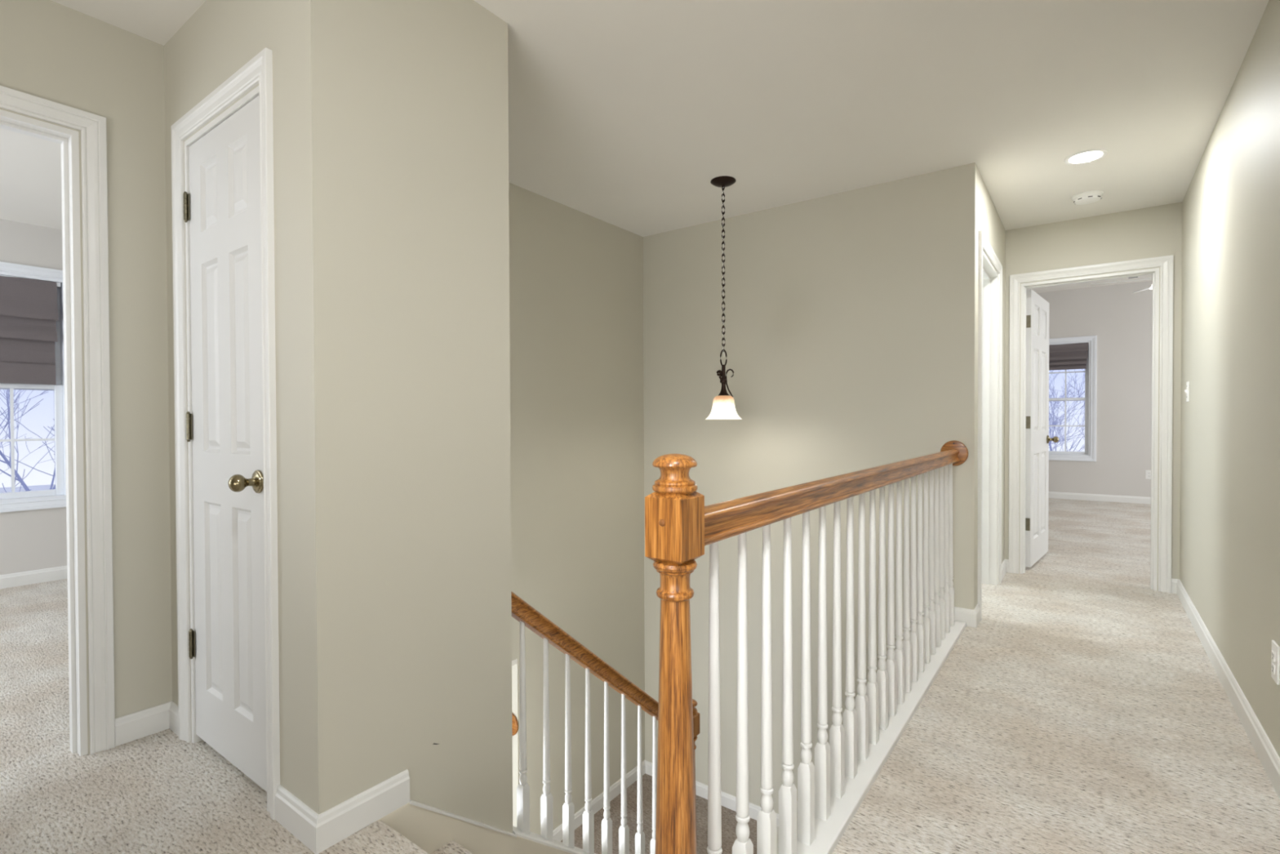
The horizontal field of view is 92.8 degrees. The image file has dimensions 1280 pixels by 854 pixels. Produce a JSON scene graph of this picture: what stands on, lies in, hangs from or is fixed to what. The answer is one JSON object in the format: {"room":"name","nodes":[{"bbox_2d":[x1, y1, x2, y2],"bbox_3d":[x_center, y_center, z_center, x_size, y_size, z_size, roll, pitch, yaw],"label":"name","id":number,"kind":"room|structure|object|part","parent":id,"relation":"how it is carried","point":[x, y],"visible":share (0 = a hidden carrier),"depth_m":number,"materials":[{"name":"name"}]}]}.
{"room":"upstairs hallway landing","nodes":[
{"label":"upstairs hallway landing","id":0,"kind":"room"},
{"bbox_2d":[0,218,66,574],"bbox_3d":[-4.645,-0.146,3.547,0.120,2.440,4.600,0,1,36],"label":"wall","id":1,"kind":"structure","parent":0,"point":[34,539],"depth_m":4.14,"materials":[{"name":"paint"}]},
{"bbox_2d":[0,275,60,384],"bbox_3d":[-4.319,-0.646,3.896,0.083,0.716,0.911,0,1,36],"label":"blind","id":2,"kind":"object","parent":1,"relation":"attached to","point":[28,308],"visible":1,"depth_m":4.12,"materials":[{"name":"brown fabric"}]},
{"bbox_2d":[0,261,66,512],"bbox_3d":[-4.352,-0.261,3.928,0.138,1.653,1.088,0,1,36],"label":"window","id":3,"kind":"structure","parent":1,"relation":"attached to","point":[12,501],"depth_m":4.21,"materials":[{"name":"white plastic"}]},
{"bbox_3d":[-4.385,-0.628,3.947,0.030,0.754,0.924,0,1,36],"label":"sash","id":4,"kind":"part","parent":3,"relation":"part of","materials":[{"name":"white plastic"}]},
{"bbox_3d":[-4.354,0.096,3.935,0.030,0.775,0.924,0,1,36],"label":"sash","id":5,"kind":"part","parent":3,"relation":"part of","materials":[{"name":"white plastic"}]},
{"bbox_2d":[0,565,67,588],"bbox_3d":[-4.587,1.030,3.521,0.014,0.090,4.600,0,1,36],"label":"baseboard","id":6,"kind":"structure","parent":1,"relation":"attached to","point":[28,577],"depth_m":4.14,"materials":[{"name":"white paint"}]},
{"bbox_2d":[164,0,297,797],"bbox_3d":[-1.274,-0.139,1.949,0.961,2.440,0.115,0,1,36],"label":"wall","id":7,"kind":"structure","parent":0,"point":[221,37],"depth_m":1.68,"materials":[{"name":"beige paint"}]},
{"bbox_2d":[182,95,266,791],"bbox_3d":[-1.315,0.054,1.892,0.580,1.997,0.113,0,1,36],"label":"door","id":8,"kind":"structure","parent":7,"relation":"in","point":[222,204],"depth_m":1.89,"materials":[{"name":"white paint"}]},
{"bbox_3d":[-1.125,0.158,1.732,0.068,0.068,0.078,0,1,36],"label":"knob","id":9,"kind":"part","parent":8,"relation":"part of","materials":[{"name":"gold metal"}]},
{"bbox_2d":[170,47,279,819],"bbox_3d":[-1.271,0.024,1.939,0.737,2.115,0.133,0,1,36],"label":"trim","id":10,"kind":"structure","parent":7,"relation":"attached to","point":[259,70],"depth_m":1.83,"materials":[{"name":"white paint"}]},
{"bbox_2d":[0,0,644,834],"bbox_3d":[-3.736,1.315,-0.493,0.138,5.270,12.741,0,1,36],"label":"wall","id":11,"kind":"structure","parent":0,"point":[576,277],"depth_m":3.57,"materials":[{"name":"beige paint"}]},
{"bbox_2d":[0,85,115,755],"bbox_3d":[-2.120,0.030,1.710,0.151,2.115,0.949,0,1,36],"label":"trim","id":12,"kind":"structure","parent":11,"relation":"attached to","point":[93,127],"depth_m":2.01,"materials":[{"name":"white paint"}]},
{"bbox_2d":[115,701,178,746],"bbox_3d":[-1.690,1.036,2.100,0.122,0.090,0.164,0,1,36],"label":"baseboard","id":13,"kind":"structure","parent":11,"relation":"attached to","point":[144,722],"depth_m":2.13,"materials":[{"name":"white paint"}]},
{"bbox_2d":[511,712,518,735],"bbox_3d":[-1.136,1.728,3.017,0.135,0.135,1.300,0,1,36],"label":"guard rail","id":14,"kind":"object","parent":11,"relation":"attached to","point":[514,722],"visible":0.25,"depth_m":3.50,"materials":[{"name":"brown wood"}]},
{"bbox_2d":[288,0,512,832],"bbox_3d":[-0.676,1.275,1.863,0.115,5.270,0.651,0,1,36],"label":"wall","id":15,"kind":"structure","parent":0,"point":[399,108],"depth_m":1.75,"materials":[{"name":"beige paint"}]},
{"bbox_2d":[275,768,409,853],"bbox_3d":[-0.839,1.038,1.722,0.239,0.090,0.265,0,1,36],"label":"baseboard","id":16,"kind":"structure","parent":15,"relation":"attached to","point":[318,833],"depth_m":1.63,"materials":[{"name":"white paint"}]},
{"bbox_2d":[511,658,517,666],"bbox_3d":[-2.854,1.369,2.239,1.960,0.030,4.584,0,1,36],"label":"ceiling","id":17,"kind":"structure","parent":0,"point":[514,661],"depth_m":3.49,"materials":[{"name":"paint"}]},
{"bbox_2d":[0,0,1269,236],"bbox_3d":[-3.283,-1.378,0.024,6.475,0.100,14.175,0,1,36],"label":"ceiling","id":18,"kind":"structure","parent":0,"point":[624,114],"depth_m":2.56,"materials":[{"name":"paint"}]},
{"bbox_2d":[705,176,742,419],"bbox_3d":[0.470,-0.713,3.432,0.207,1.340,0.207,0,1,36],"label":"pendant light","id":19,"kind":"object","parent":18,"relation":"hanging from","point":[723,407],"visible":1,"depth_m":3.41,"materials":[{"name":"black metal"}]},
{"bbox_3d":[0.469,-0.873,3.430,0.009,0.961,0.010,0,1,36],"label":"cord","id":20,"kind":"part","parent":19,"relation":"part of","materials":[{"name":"black metal"}]},
{"bbox_3d":[0.472,-0.110,3.439,0.207,0.134,0.207,0,1,36],"label":"lamp shade","id":21,"kind":"part","parent":19,"relation":"part of","materials":[{"name":"white glass"}]},
{"bbox_2d":[1063,148,1107,164],"bbox_3d":[2.284,-1.384,3.123,0.182,0.010,0.182,0,1,36],"label":"recessed light","id":22,"kind":"object","parent":18,"relation":"in","point":[1088,156],"visible":1,"depth_m":3.12,"materials":[{"name":"white plastic"}]},
{"bbox_2d":[1068,151,1102,163],"bbox_3d":[2.284,-1.384,3.123,0.143,0.004,0.143,0,1,-12],"label":"diffuser","id":23,"kind":"object","parent":22,"relation":"attached to","point":[1082,157],"depth_m":3.12,"materials":[{"name":"white"}]},
{"bbox_2d":[1071,190,1103,204],"bbox_3d":[2.691,-1.373,3.662,0.156,0.041,0.156,0,1,36],"label":"smoke detector","id":24,"kind":"object","parent":18,"relation":"attached to","point":[1093,196],"visible":1,"depth_m":3.62,"materials":[{"name":"white plastic"}]},
{"bbox_2d":[0,497,1279,853],"bbox_3d":[-0.806,1.222,1.358,8.900,0.270,19.200,0,1,36],"label":"floor","id":25,"kind":"structure","parent":0,"point":[1078,715],"depth_m":2.00,"materials":[{"name":"beige carpet"}]},
{"bbox_2d":[373,819,428,853],"bbox_3d":[-0.352,1.105,1.406,0.916,0.040,0.030,0,1,36],"label":"stair nosing","id":26,"kind":"object","parent":25,"relation":"attached to","point":[380,824],"depth_m":1.61,"materials":[{"name":"beige carpet"}]},
{"bbox_2d":[644,440,968,853],"bbox_3d":[0.852,0.696,2.158,0.160,1.331,2.784,0,1,36],"label":"stair railing","id":27,"kind":"object","parent":25,"relation":"on","point":[678,525],"visible":1,"depth_m":1.55,"materials":[{"name":"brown wood"}]},
{"bbox_3d":[0.879,0.166,2.170,0.058,0.065,2.688,0,1,36],"label":"handrail","id":28,"kind":"part","parent":27,"relation":"part of","materials":[{"name":"brown wood"}]},
{"bbox_3d":[0.870,1.064,2.183,0.142,0.026,2.731,0,1,36],"label":"shoe rail","id":29,"kind":"part","parent":27,"relation":"part of","materials":[{"name":"white paint"}]},
{"bbox_2d":[560,773,756,853],"bbox_3d":[0.524,2.666,3.506,1.985,0.200,1.049,0,1,36],"label":"floor","id":30,"kind":"structure","parent":0,"point":[729,822],"depth_m":3.93,"materials":[{"name":"beige carpet"}]},
{"bbox_2d":[348,799,573,853],"bbox_3d":[0.144,1.991,2.099,0.931,1.839,1.852,0,1,36],"label":"staircase","id":31,"kind":"structure","parent":30,"relation":"on","point":[435,830],"depth_m":1.86,"materials":[{"name":"beige paint"}]},
{"bbox_2d":[511,591,699,853],"bbox_3d":[-0.094,1.559,2.636,0.110,2.044,1.274,0,1,36],"label":"stair railing","id":32,"kind":"object","parent":31,"relation":"on","point":[527,615],"visible":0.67,"depth_m":2.43,"materials":[{"name":"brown wood"}]},
{"bbox_3d":[-0.115,1.876,2.609,0.110,0.991,1.199,0,1,36],"label":"shoe rail","id":33,"kind":"part","parent":32,"relation":"part of","materials":[{"name":"white paint"}]},
{"bbox_3d":[-0.123,1.065,2.604,0.058,1.056,1.199,0,1,36],"label":"handrail","id":34,"kind":"part","parent":32,"relation":"part of","materials":[{"name":"brown wood"}]},
{"bbox_2d":[643,168,951,813],"bbox_3d":[0.884,0.685,3.935,2.039,4.150,0.115,0,1,36],"label":"wall","id":35,"kind":"structure","parent":0,"point":[837,312],"depth_m":3.80,"materials":[{"name":"beige paint"}]},
{"bbox_2d":[553,760,778,840],"bbox_3d":[0.467,2.522,3.427,1.985,0.090,1.242,0,1,36],"label":"baseboard","id":36,"kind":"structure","parent":35,"relation":"attached to","point":[727,800],"depth_m":4.10,"materials":[{"name":"white paint"}]},
{"bbox_2d":[950,162,1005,609],"bbox_3d":[2.139,-0.173,3.816,0.115,2.440,1.434,0,1,36],"label":"wall","id":37,"kind":"structure","parent":0,"point":[973,210],"depth_m":3.25,"materials":[{"name":"beige paint"}]},
{"bbox_2d":[954,604,980,627],"bbox_3d":[1.761,1.009,3.292,0.120,0.090,0.140,0,1,36],"label":"baseboard","id":38,"kind":"structure","parent":37,"relation":"attached to","point":[971,617],"depth_m":3.23,"materials":[{"name":"white paint"}]},
{"bbox_2d":[977,230,1002,620],"bbox_3d":[2.080,-0.010,3.722,0.133,2.115,0.954,0,1,36],"label":"trim","id":39,"kind":"structure","parent":37,"relation":"attached to","point":[989,282],"depth_m":4.03,"materials":[{"name":"white paint"}]},
{"bbox_2d":[1001,559,1008,580],"bbox_3d":[2.522,0.995,4.224,0.027,0.090,0.352,0,1,36],"label":"baseboard","id":40,"kind":"structure","parent":37,"relation":"attached to","point":[1005,563],"depth_m":4.29,"materials":[{"name":"white paint"}]},
{"bbox_2d":[1026,275,1152,293],"bbox_3d":[4.716,-1.880,6.047,5.600,0.100,5.025,0,1,36],"label":"ceiling","id":41,"kind":"structure","parent":0,"point":[1083,285],"depth_m":7.98,"materials":[{"name":"paint"}]},
{"bbox_2d":[1090,278,1152,293],"bbox_3d":[4.764,-1.531,5.366,1.272,0.581,1.286,0,1,36],"label":"ceiling fan","id":42,"kind":"object","parent":41,"relation":"hanging from","point":[1151,286],"visible":0.06,"depth_m":5.58,"materials":[{"name":"white plastic"}]},
{"bbox_3d":[4.465,-1.333,5.555,0.570,0.035,0.132,0,1,29],"label":"blade","id":43,"kind":"part","parent":42,"relation":"part of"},
{"bbox_3d":[4.877,-1.337,5.743,0.132,0.035,0.570,0,1,11],"label":"blade","id":44,"kind":"part","parent":42,"relation":"part of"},
{"bbox_2d":[1004,201,1182,591],"bbox_3d":[3.197,-0.380,3.996,5.600,2.840,0.115,0,1,36],"label":"wall","id":45,"kind":"structure","parent":0,"point":[1156,231],"depth_m":3.98,"materials":[{"name":"beige paint"}]},
{"bbox_2d":[1025,288,1058,567],"bbox_3d":[3.046,0.008,4.669,0.190,2.010,0.750,0,1,42],"label":"door","id":46,"kind":"structure","parent":45,"relation":"in","point":[1037,438],"depth_m":4.58,"materials":[{"name":"white paint"},{"name":"aged brass"}]},
{"bbox_3d":[3.300,0.100,4.865,0.078,0.068,0.068,0,1,42],"label":"knob","id":47,"kind":"part","parent":46,"relation":"part of","materials":[{"name":"gold metal"}]},
{"bbox_2d":[1008,254,1173,592],"bbox_3d":[3.022,-0.018,4.130,0.878,2.115,0.151,0,1,36],"label":"trim","id":48,"kind":"structure","parent":45,"relation":"attached to","point":[1166,264],"depth_m":3.91,"materials":[{"name":"white paint"}]},
{"bbox_2d":[1036,280,1152,497],"bbox_3d":[6.189,-0.439,8.054,5.600,2.840,0.120,0,1,36],"label":"wall","id":49,"kind":"structure","parent":0,"point":[1120,318],"depth_m":7.96,"materials":[{"name":"paint"}]},
{"bbox_2d":[1048,342,1088,370],"bbox_3d":[5.621,-0.955,8.399,0.942,0.350,0.083,0,1,36],"label":"blind","id":50,"kind":"object","parent":49,"relation":"attached to","point":[1064,356],"visible":0.44,"depth_m":8.25,"materials":[{"name":"brown fabric"}]},
{"bbox_2d":[1048,335,1097,461],"bbox_3d":[5.643,-0.379,8.447,1.099,1.669,0.138,0,1,36],"label":"window","id":51,"kind":"structure","parent":49,"relation":"attached to","point":[1090,453],"depth_m":8.17,"materials":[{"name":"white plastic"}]},
{"bbox_3d":[5.665,-0.745,8.474,0.935,0.775,0.030,0,1,36],"label":"sash","id":52,"kind":"part","parent":51,"relation":"part of","materials":[{"name":"white plastic"}]},
{"bbox_3d":[5.646,-0.012,8.454,0.935,0.770,0.030,0,1,36],"label":"sash","id":53,"kind":"part","parent":51,"relation":"part of","materials":[{"name":"white plastic"}]},
{"bbox_2d":[1048,491,1151,504],"bbox_3d":[6.154,0.937,8.017,5.600,0.090,0.014,0,1,36],"label":"baseboard","id":54,"kind":"structure","parent":49,"relation":"attached to","point":[1083,496],"depth_m":8.06,"materials":[{"name":"white paint"}]},
{"bbox_2d":[1145,470,1151,479],"bbox_3d":[6.493,0.607,7.765,0.070,0.115,0.009,0,1,36],"label":"wall outlet","id":55,"kind":"object","parent":49,"relation":"attached to","point":[1148,473],"visible":0.91,"depth_m":7.77,"materials":[{"name":"white plastic"}]},
{"bbox_2d":[1179,0,1279,756],"bbox_3d":[2.140,-0.152,2.029,0.115,2.440,4.310,0,1,36],"label":"wall","id":56,"kind":"structure","parent":0,"point":[1229,522],"depth_m":2.33,"materials":[{"name":"beige paint"}]},
{"bbox_2d":[1184,381,1189,401],"bbox_3d":[3.152,-0.204,3.513,0.017,0.115,0.070,0,1,36],"label":"light switch","id":57,"kind":"object","parent":56,"relation":"attached to","point":[1187,390],"visible":1,"depth_m":3.50,"materials":[{"name":"white plastic"}]},
{"bbox_3d":[3.156,-0.203,3.510,0.006,0.115,0.070,0,1,36],"label":"plate","id":58,"kind":"part","parent":57,"relation":"part of","materials":[{"name":"white plastic"}]},
{"bbox_2d":[1171,577,1279,799],"bbox_3d":[2.082,1.022,2.089,0.039,0.090,4.310,0,1,36],"label":"baseboard","id":59,"kind":"structure","parent":56,"relation":"attached to","point":[1268,757],"depth_m":2.28,"materials":[{"name":"white paint"}]},
{"bbox_2d":[1271,640,1279,684],"bbox_3d":[1.921,0.711,1.843,0.009,0.115,0.070,0,1,36],"label":"wall outlet","id":60,"kind":"object","parent":56,"relation":"attached to","point":[1275,664],"visible":1,"depth_m":1.83,"materials":[{"name":"white plastic"}]},
{"bbox_2d":[1271,662,1275,674],"bbox_3d":[1.919,0.731,1.845,0.003,0.028,0.033,0,1,36],"label":"receptacle","id":61,"kind":"object","parent":60,"relation":"attached to","point":[1273,664],"depth_m":1.84,"materials":[{"name":"white plastic"}]},
{"bbox_2d":[1271,648,1275,661],"bbox_3d":[1.919,0.692,1.845,0.003,0.028,0.033,0,1,36],"label":"receptacle","id":62,"kind":"object","parent":60,"relation":"attached to","point":[1273,651],"depth_m":1.84,"materials":[{"name":"white plastic"}]},
{"label":"outside","id":63,"kind":"structure","parent":0,"visible":0},
{"bbox_2d":[0,484,54,493],"bbox_3d":[-3.155,4.360,21.029,90.000,0.200,90.000,0,1,36],"label":"ground","id":64,"kind":"structure","parent":63,"point":[37,487],"depth_m":41.11,"materials":[{"name":"white snow"}]},
{"bbox_2d":[0,389,54,490],"bbox_3d":[-11.742,1.059,12.417,6.108,6.717,4.487,-1,1,-26],"label":"bare tree","id":65,"kind":"object","parent":64,"relation":"on","point":[6,461],"visible":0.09,"depth_m":12.04,"materials":[{"name":"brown plant"}]},
{"bbox_2d":[0,389,55,492],"bbox_3d":[-8.551,1.415,8.224,3.740,6.085,4.917,0,1,36],"label":"bare tree","id":66,"kind":"object","parent":64,"relation":"on","point":[8,411],"visible":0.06,"depth_m":8.28,"materials":[{"name":"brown plant"}]},
{"bbox_2d":[1048,368,1084,451],"bbox_3d":[12.528,0.934,18.326,4.096,6.626,5.740,0,1,5],"label":"bare tree","id":67,"kind":"object","parent":64,"relation":"on","point":[1075,380],"visible":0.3,"depth_m":18.47,"materials":[{"name":"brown plant"}]},
{"bbox_2d":[1048,382,1084,451],"bbox_3d":[9.478,1.387,13.900,4.250,5.850,4.564,0,1,-18],"label":"bare tree","id":68,"kind":"object","parent":64,"relation":"on","point":[1053,422],"visible":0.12,"depth_m":13.54,"materials":[{"name":"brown plant"}]}
]}

